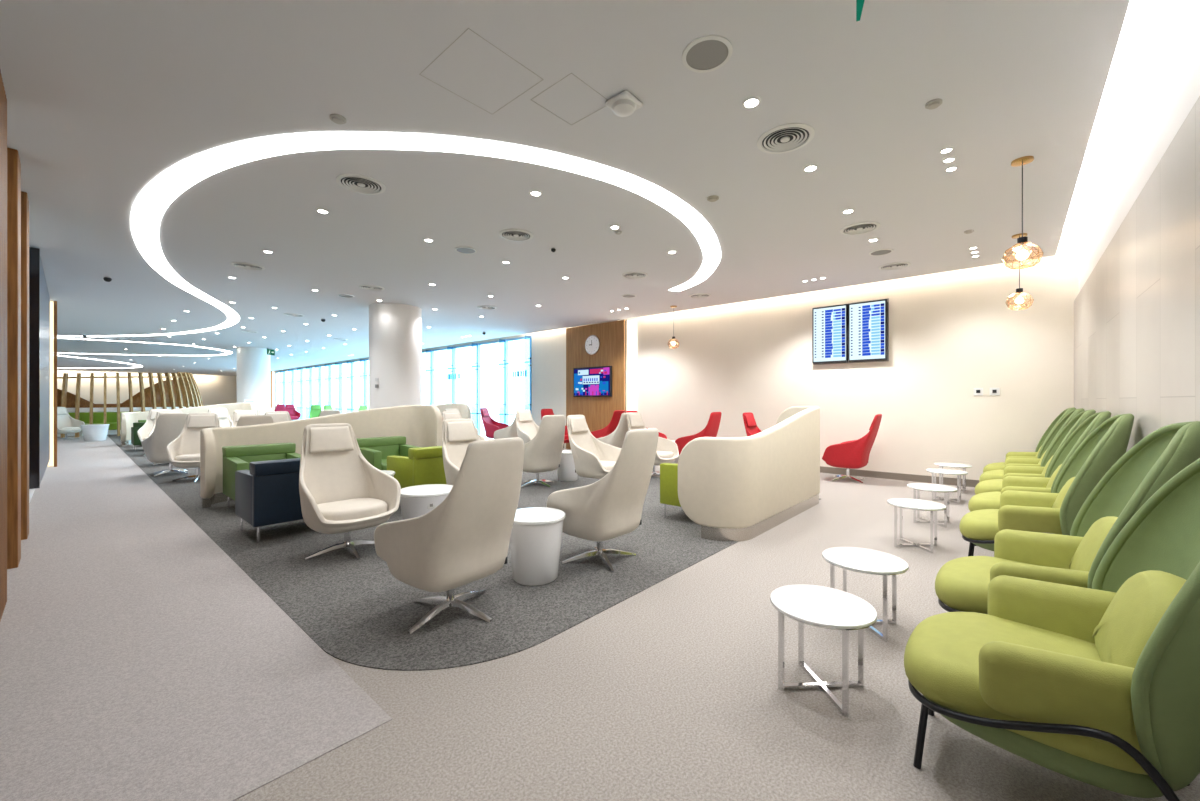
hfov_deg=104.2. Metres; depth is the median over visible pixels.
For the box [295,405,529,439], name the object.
ground
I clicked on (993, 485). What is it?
seat cushion
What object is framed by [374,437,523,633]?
lounge chair
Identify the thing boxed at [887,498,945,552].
side table
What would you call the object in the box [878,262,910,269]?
ceiling vent
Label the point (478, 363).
window
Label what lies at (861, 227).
ceiling vent
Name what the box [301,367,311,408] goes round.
window
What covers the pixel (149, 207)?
ceiling light strip
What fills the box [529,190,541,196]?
recessed light
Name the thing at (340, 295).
ceiling speaker
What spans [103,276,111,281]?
security camera
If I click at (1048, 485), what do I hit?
cushion
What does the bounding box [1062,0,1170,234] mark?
cove
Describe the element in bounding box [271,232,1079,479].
wall
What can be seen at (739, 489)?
screen
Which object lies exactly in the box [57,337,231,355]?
band
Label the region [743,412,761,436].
lounge chair
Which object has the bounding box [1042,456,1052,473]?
cushion
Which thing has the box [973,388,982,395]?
wall socket
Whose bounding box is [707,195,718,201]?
smoke detector
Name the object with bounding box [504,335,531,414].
window
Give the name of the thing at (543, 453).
lounge chair
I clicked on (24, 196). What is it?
wooden fin
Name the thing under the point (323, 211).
recessed light
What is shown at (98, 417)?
seat
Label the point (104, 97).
ceiling
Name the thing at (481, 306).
ceiling vent
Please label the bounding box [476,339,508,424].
window
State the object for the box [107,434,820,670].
carpet
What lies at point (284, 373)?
window
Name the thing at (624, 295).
ceiling speaker
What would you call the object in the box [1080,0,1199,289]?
cove
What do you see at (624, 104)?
wifi access point
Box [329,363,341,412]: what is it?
window
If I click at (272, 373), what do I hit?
wall panel
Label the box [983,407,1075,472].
chair
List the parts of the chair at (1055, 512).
leg, frame rail, armrest, armrest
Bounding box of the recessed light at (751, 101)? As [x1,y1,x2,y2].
[742,96,760,108]
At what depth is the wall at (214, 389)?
35.20 m
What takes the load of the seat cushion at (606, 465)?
on the lounge chair at (593, 458)
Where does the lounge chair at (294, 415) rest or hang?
on the floor
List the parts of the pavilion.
rail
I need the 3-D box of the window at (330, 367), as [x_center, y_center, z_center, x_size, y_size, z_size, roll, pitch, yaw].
[-15.961,-0.330,26.906,1.635,3.460,0.350,0,0,41]
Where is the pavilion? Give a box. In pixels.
[57,372,203,437]
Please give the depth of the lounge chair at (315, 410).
25.43 m
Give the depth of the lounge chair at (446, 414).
9.88 m
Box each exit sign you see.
[267,348,274,355]
[856,0,864,20]
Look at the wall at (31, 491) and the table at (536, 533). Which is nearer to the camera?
the table at (536, 533)
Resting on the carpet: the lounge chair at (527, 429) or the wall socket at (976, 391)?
the lounge chair at (527, 429)
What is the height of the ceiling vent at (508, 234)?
0.017 m
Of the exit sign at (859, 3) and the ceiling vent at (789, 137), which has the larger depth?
the ceiling vent at (789, 137)
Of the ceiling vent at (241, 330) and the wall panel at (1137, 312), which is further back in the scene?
the ceiling vent at (241, 330)
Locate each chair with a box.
[57,407,84,439]
[137,409,170,455]
[141,413,188,476]
[149,410,181,464]
[166,413,219,481]
[208,408,231,426]
[231,410,256,426]
[236,415,273,425]
[257,408,273,414]
[265,411,291,422]
[274,404,284,410]
[285,404,300,419]
[299,423,400,559]
[309,405,321,417]
[319,410,339,416]
[324,405,332,409]
[358,405,366,410]
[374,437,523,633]
[442,411,485,439]
[442,419,479,484]
[445,409,477,431]
[480,408,508,437]
[494,411,530,438]
[516,410,538,443]
[521,415,564,486]
[541,409,569,449]
[547,428,658,572]
[567,415,620,480]
[591,410,625,438]
[597,412,632,448]
[626,410,666,438]
[627,412,678,474]
[675,412,720,454]
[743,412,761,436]
[822,414,881,482]
[904,458,1199,800]
[935,421,1199,613]
[959,414,1133,555]
[968,411,1110,545]
[975,409,1095,494]
[979,408,1084,481]
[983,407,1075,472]
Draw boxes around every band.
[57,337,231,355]
[57,355,142,367]
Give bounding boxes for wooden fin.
[7,147,20,568]
[21,191,28,539]
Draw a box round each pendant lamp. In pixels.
[668,305,678,348]
[1002,156,1042,268]
[1005,233,1033,309]
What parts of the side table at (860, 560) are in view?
leg, leg, leg, leg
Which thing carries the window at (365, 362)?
in the wall at (952, 334)
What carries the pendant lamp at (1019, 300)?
hanging from the ceiling
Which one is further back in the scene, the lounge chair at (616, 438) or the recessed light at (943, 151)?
the lounge chair at (616, 438)
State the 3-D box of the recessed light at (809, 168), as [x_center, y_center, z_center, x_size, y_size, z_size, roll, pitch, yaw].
[1.903,-2.098,4.218,0.128,0.013,0.128,0,0,41]
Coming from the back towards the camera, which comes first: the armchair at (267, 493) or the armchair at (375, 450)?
the armchair at (375, 450)
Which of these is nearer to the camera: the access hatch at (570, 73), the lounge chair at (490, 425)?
the access hatch at (570, 73)
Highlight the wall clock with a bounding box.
[585,335,599,354]
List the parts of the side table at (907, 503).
leg, leg, leg, leg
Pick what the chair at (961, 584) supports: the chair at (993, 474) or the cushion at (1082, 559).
the cushion at (1082, 559)
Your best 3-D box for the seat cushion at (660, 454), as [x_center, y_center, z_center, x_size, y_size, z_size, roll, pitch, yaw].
[1.022,1.017,8.576,0.568,0.155,0.602,0,0,41]
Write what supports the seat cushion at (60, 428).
on the lounge chair at (66, 424)
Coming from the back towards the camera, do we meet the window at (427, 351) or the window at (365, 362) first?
the window at (365, 362)
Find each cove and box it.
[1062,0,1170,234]
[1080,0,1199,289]
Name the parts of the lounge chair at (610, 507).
leg, leg, leg, leg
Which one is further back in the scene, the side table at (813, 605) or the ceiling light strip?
the ceiling light strip
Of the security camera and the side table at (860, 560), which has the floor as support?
the side table at (860, 560)
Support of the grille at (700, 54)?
attached to the ceiling speaker at (703, 53)
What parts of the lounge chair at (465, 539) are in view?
leg, leg, leg, leg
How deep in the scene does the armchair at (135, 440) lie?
12.75 m
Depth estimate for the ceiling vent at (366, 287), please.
8.66 m
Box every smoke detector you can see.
[330,114,345,123]
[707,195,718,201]
[925,98,941,109]
[964,229,973,233]
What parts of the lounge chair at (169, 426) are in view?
leg, leg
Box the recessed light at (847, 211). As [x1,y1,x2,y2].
[842,209,854,213]
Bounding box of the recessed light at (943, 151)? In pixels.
[939,147,952,153]
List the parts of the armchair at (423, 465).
armrest, backrest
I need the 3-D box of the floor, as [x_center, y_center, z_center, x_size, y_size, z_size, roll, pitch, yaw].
[-17.230,1.458,17.681,51.160,0.124,16.050,0,0,41]
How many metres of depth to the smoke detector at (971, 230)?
5.76 m
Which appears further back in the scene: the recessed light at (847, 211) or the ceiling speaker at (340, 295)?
the ceiling speaker at (340, 295)
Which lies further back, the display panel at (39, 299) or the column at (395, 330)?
the column at (395, 330)
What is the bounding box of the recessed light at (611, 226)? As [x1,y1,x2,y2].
[610,225,619,228]
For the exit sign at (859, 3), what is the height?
0.260 m
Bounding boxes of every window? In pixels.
[276,371,285,405]
[284,369,293,403]
[293,368,302,418]
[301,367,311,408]
[310,365,321,407]
[319,364,331,408]
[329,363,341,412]
[340,361,353,411]
[351,359,366,409]
[422,350,433,404]
[432,346,455,402]
[454,343,480,434]
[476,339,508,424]
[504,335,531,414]
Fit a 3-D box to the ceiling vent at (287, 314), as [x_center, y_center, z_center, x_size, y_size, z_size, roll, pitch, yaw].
[-7.501,-2.095,11.443,0.430,0.017,0.430,0,0,41]
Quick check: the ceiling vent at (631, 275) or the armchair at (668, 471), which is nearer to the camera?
the armchair at (668, 471)
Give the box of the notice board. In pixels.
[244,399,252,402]
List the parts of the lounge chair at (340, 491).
leg, leg, leg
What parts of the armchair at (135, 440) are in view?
armrest, backrest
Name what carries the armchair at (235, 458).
on the carpet
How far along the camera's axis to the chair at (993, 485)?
5.20 m
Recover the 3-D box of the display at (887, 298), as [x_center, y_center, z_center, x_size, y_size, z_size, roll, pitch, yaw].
[4.636,-1.260,8.711,1.280,1.120,0.109,0,0,41]
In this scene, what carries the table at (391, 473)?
on the carpet
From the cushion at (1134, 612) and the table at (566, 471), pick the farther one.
the table at (566, 471)
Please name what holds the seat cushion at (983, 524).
on the chair at (1055, 512)
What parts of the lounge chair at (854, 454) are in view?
leg, leg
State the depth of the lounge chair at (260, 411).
14.48 m
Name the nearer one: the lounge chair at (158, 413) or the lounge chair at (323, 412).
the lounge chair at (158, 413)
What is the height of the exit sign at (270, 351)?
0.260 m
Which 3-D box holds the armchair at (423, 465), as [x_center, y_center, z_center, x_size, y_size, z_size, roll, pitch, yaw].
[-2.318,0.999,6.337,0.830,0.790,0.794,0,0,41]
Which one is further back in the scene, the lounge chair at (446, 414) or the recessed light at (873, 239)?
the lounge chair at (446, 414)
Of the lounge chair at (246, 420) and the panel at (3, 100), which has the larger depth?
the lounge chair at (246, 420)
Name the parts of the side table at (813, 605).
leg, leg, leg, leg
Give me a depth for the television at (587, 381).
12.75 m
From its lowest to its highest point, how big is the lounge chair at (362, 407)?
1.163 m
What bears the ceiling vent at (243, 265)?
in the ceiling
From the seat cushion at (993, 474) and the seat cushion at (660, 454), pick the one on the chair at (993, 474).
the seat cushion at (993, 474)
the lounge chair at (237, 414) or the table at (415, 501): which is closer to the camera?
the table at (415, 501)
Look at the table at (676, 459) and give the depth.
10.04 m
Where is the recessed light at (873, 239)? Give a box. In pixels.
[868,238,878,241]
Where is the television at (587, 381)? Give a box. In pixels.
[573,366,611,396]
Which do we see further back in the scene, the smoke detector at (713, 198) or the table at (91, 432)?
the table at (91, 432)
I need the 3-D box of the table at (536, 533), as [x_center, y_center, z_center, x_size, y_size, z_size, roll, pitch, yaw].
[-0.508,1.144,3.681,0.470,0.500,0.470,0,0,41]
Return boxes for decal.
[447,373,459,378]
[513,370,526,376]
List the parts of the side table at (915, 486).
leg, leg, leg, leg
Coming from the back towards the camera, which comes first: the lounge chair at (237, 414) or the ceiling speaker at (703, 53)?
the lounge chair at (237, 414)
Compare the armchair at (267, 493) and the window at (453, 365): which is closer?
the armchair at (267, 493)
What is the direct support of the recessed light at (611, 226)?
in the ceiling
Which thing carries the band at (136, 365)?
attached to the ceiling
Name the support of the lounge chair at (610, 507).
on the carpet
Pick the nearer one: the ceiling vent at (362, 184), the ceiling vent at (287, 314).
the ceiling vent at (362, 184)
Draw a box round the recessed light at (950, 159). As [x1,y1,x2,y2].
[942,157,955,162]
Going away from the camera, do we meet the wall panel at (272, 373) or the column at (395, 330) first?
the column at (395, 330)
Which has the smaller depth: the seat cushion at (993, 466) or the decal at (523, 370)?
the seat cushion at (993, 466)
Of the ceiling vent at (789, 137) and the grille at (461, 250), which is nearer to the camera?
the ceiling vent at (789, 137)
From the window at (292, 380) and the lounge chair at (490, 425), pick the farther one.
the window at (292, 380)
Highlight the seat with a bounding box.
[57,412,121,436]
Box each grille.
[457,248,474,252]
[686,40,727,69]
[871,250,890,254]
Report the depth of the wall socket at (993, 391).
7.36 m
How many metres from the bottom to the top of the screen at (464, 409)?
1.320 m
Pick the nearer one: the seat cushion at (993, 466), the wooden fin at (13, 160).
the wooden fin at (13, 160)
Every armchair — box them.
[131,422,144,451]
[222,443,300,506]
[235,458,302,542]
[356,436,418,469]
[387,446,446,488]
[660,463,680,517]
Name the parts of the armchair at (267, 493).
armrest, leg, backrest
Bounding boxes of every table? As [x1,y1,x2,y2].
[80,424,109,440]
[381,470,394,476]
[400,484,452,519]
[509,507,564,585]
[557,450,577,480]
[671,440,679,463]
[770,584,876,717]
[822,547,908,641]
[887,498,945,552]
[907,483,956,527]
[926,468,967,503]
[934,462,971,493]
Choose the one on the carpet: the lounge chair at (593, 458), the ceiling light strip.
the lounge chair at (593, 458)
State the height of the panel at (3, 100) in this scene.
3.490 m
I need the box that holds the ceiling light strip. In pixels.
[59,132,720,336]
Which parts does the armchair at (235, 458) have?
armrest, armrest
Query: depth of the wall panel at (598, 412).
12.58 m
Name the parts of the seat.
backrest, seat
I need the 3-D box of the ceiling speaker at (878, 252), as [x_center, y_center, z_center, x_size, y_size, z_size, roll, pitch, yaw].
[3.974,-2.096,6.605,0.300,0.013,0.300,0,0,41]
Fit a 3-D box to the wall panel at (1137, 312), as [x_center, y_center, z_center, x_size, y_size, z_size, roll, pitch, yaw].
[2.322,-0.020,1.584,0.060,2.840,13.850,0,0,41]
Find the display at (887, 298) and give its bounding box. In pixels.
[812,298,888,364]
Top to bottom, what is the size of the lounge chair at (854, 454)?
1.163 m
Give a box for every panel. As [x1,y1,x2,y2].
[0,70,6,620]
[29,247,49,488]
[271,372,273,408]
[566,320,636,448]
[1074,96,1199,451]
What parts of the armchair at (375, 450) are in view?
armrest, backrest, armrest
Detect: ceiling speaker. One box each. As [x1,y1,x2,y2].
[338,294,353,297]
[455,246,476,253]
[622,294,635,297]
[682,35,732,72]
[869,249,893,255]
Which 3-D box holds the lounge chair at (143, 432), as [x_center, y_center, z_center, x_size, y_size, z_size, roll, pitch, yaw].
[-11.478,0.810,12.169,0.786,1.163,0.868,0,0,-41]
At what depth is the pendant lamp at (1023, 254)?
4.07 m
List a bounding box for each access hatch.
[419,28,543,113]
[531,73,605,124]
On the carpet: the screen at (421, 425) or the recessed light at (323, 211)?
the screen at (421, 425)
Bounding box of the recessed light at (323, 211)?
[316,209,328,213]
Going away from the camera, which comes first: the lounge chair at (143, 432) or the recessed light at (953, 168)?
the recessed light at (953, 168)
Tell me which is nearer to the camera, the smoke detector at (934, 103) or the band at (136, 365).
the smoke detector at (934, 103)
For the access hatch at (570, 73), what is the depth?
3.23 m
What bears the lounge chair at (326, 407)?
on the floor
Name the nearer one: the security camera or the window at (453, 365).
the security camera
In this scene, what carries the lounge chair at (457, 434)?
on the carpet
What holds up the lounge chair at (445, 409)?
on the carpet
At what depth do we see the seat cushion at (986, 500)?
4.45 m
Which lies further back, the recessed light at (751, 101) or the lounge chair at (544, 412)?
the lounge chair at (544, 412)
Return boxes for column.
[237,347,270,412]
[369,303,421,408]
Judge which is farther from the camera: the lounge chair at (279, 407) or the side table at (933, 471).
the lounge chair at (279, 407)
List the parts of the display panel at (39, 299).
edge frame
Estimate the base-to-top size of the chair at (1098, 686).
1.312 m
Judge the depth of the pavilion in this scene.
19.17 m
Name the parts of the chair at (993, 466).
armrest, armrest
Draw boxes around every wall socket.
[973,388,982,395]
[990,388,999,394]
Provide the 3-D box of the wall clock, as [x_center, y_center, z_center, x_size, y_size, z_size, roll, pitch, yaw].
[-0.211,-1.530,12.831,0.540,0.540,0.060,0,0,41]
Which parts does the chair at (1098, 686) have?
leg, leg, frame rail, armrest, armrest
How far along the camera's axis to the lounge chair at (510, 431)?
11.65 m
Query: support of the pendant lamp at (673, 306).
hanging from the ceiling
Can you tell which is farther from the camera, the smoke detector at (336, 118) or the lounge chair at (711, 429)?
the lounge chair at (711, 429)
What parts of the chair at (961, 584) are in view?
frame rail, armrest, armrest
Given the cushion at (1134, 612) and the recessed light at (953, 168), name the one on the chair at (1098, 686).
the cushion at (1134, 612)
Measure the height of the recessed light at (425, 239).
0.013 m
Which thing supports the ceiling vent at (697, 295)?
in the ceiling
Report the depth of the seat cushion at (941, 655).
1.68 m
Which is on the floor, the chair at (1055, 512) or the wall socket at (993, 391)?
the chair at (1055, 512)
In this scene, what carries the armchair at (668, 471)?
on the carpet
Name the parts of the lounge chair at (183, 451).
leg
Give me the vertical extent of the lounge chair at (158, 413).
1.163 m
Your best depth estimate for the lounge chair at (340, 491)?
4.46 m
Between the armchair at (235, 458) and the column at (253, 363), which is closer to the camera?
the armchair at (235, 458)
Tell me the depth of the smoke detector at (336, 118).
3.45 m
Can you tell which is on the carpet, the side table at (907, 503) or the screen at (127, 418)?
the screen at (127, 418)
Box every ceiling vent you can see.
[230,262,264,269]
[241,330,257,332]
[284,313,303,316]
[336,173,385,194]
[359,285,383,290]
[477,305,495,309]
[499,229,532,240]
[622,271,647,278]
[689,293,710,297]
[757,123,814,153]
[840,221,879,234]
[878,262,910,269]
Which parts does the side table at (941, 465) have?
leg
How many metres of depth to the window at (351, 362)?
24.32 m
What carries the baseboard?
attached to the wall at (952, 334)
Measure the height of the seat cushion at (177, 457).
0.155 m
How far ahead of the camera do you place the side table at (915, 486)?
5.33 m
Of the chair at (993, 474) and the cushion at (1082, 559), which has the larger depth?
the chair at (993, 474)
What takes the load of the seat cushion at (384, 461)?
on the armchair at (375, 450)
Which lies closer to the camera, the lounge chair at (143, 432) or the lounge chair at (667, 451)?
the lounge chair at (667, 451)
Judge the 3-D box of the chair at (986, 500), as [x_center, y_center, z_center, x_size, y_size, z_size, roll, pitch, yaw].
[4.070,0.749,4.373,0.989,1.312,0.919,0,0,41]
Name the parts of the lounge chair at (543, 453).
leg, leg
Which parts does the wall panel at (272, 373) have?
panel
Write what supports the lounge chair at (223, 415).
on the carpet
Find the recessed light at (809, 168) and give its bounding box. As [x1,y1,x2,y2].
[803,164,817,171]
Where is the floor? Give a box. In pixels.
[0,436,1199,800]
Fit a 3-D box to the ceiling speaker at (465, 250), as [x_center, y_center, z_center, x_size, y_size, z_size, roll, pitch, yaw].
[-1.872,-2.096,6.516,0.300,0.013,0.300,0,0,41]
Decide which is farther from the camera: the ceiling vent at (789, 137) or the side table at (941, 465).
the side table at (941, 465)
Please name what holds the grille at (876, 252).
attached to the ceiling speaker at (878, 252)
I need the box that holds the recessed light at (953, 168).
[945,166,957,171]
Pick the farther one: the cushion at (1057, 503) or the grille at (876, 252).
the grille at (876, 252)
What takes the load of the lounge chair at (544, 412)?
on the floor
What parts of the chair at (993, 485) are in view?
armrest, armrest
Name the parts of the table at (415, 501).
socket plate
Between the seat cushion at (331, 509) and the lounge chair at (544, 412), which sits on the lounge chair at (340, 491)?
the seat cushion at (331, 509)
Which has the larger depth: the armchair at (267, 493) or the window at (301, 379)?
the window at (301, 379)
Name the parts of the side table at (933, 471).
leg, leg, leg, leg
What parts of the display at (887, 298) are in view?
flight screen, flight screen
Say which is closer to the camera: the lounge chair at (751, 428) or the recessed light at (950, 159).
the recessed light at (950, 159)
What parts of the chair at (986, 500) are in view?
armrest, armrest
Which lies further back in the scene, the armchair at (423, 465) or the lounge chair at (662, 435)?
the lounge chair at (662, 435)
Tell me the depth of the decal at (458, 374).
17.77 m
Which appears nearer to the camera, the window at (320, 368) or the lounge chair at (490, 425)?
the lounge chair at (490, 425)
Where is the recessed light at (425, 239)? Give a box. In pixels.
[423,238,433,241]
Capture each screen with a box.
[121,403,254,445]
[200,405,442,507]
[435,403,470,418]
[678,406,819,541]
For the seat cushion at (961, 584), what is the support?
on the chair at (961, 584)
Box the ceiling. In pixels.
[0,0,1129,375]
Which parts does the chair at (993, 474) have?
armrest, armrest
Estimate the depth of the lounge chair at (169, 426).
8.55 m
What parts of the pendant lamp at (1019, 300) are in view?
bulb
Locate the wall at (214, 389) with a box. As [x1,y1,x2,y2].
[57,370,236,411]
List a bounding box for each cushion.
[59,427,79,429]
[174,454,199,460]
[317,498,386,520]
[382,459,386,469]
[600,461,615,470]
[657,451,673,457]
[904,612,1147,774]
[935,556,1032,613]
[959,509,998,539]
[968,491,1000,511]
[975,479,1002,494]
[979,470,1003,481]
[983,462,1004,472]
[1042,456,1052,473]
[1046,464,1061,487]
[1052,477,1074,507]
[1069,516,1117,571]
[1092,570,1185,667]
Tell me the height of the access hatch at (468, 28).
0.004 m
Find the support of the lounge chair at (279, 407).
on the floor
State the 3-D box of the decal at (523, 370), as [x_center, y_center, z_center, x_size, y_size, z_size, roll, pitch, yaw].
[-2.617,-0.870,15.231,0.705,0.200,0.010,0,0,41]
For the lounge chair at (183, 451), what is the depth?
8.42 m
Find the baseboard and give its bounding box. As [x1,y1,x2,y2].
[563,444,979,486]
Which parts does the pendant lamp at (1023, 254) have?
cord, bulb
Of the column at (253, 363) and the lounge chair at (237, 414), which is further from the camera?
the column at (253, 363)
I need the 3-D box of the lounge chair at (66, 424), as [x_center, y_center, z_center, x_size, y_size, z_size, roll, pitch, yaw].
[-19.031,0.810,16.603,0.868,1.163,0.786,0,0,17]
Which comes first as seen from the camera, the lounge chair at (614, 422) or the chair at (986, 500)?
the chair at (986, 500)
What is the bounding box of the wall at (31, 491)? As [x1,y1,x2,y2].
[29,489,34,502]
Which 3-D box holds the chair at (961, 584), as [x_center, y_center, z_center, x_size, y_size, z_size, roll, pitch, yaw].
[2.321,0.749,2.396,0.990,1.312,0.919,0,0,41]

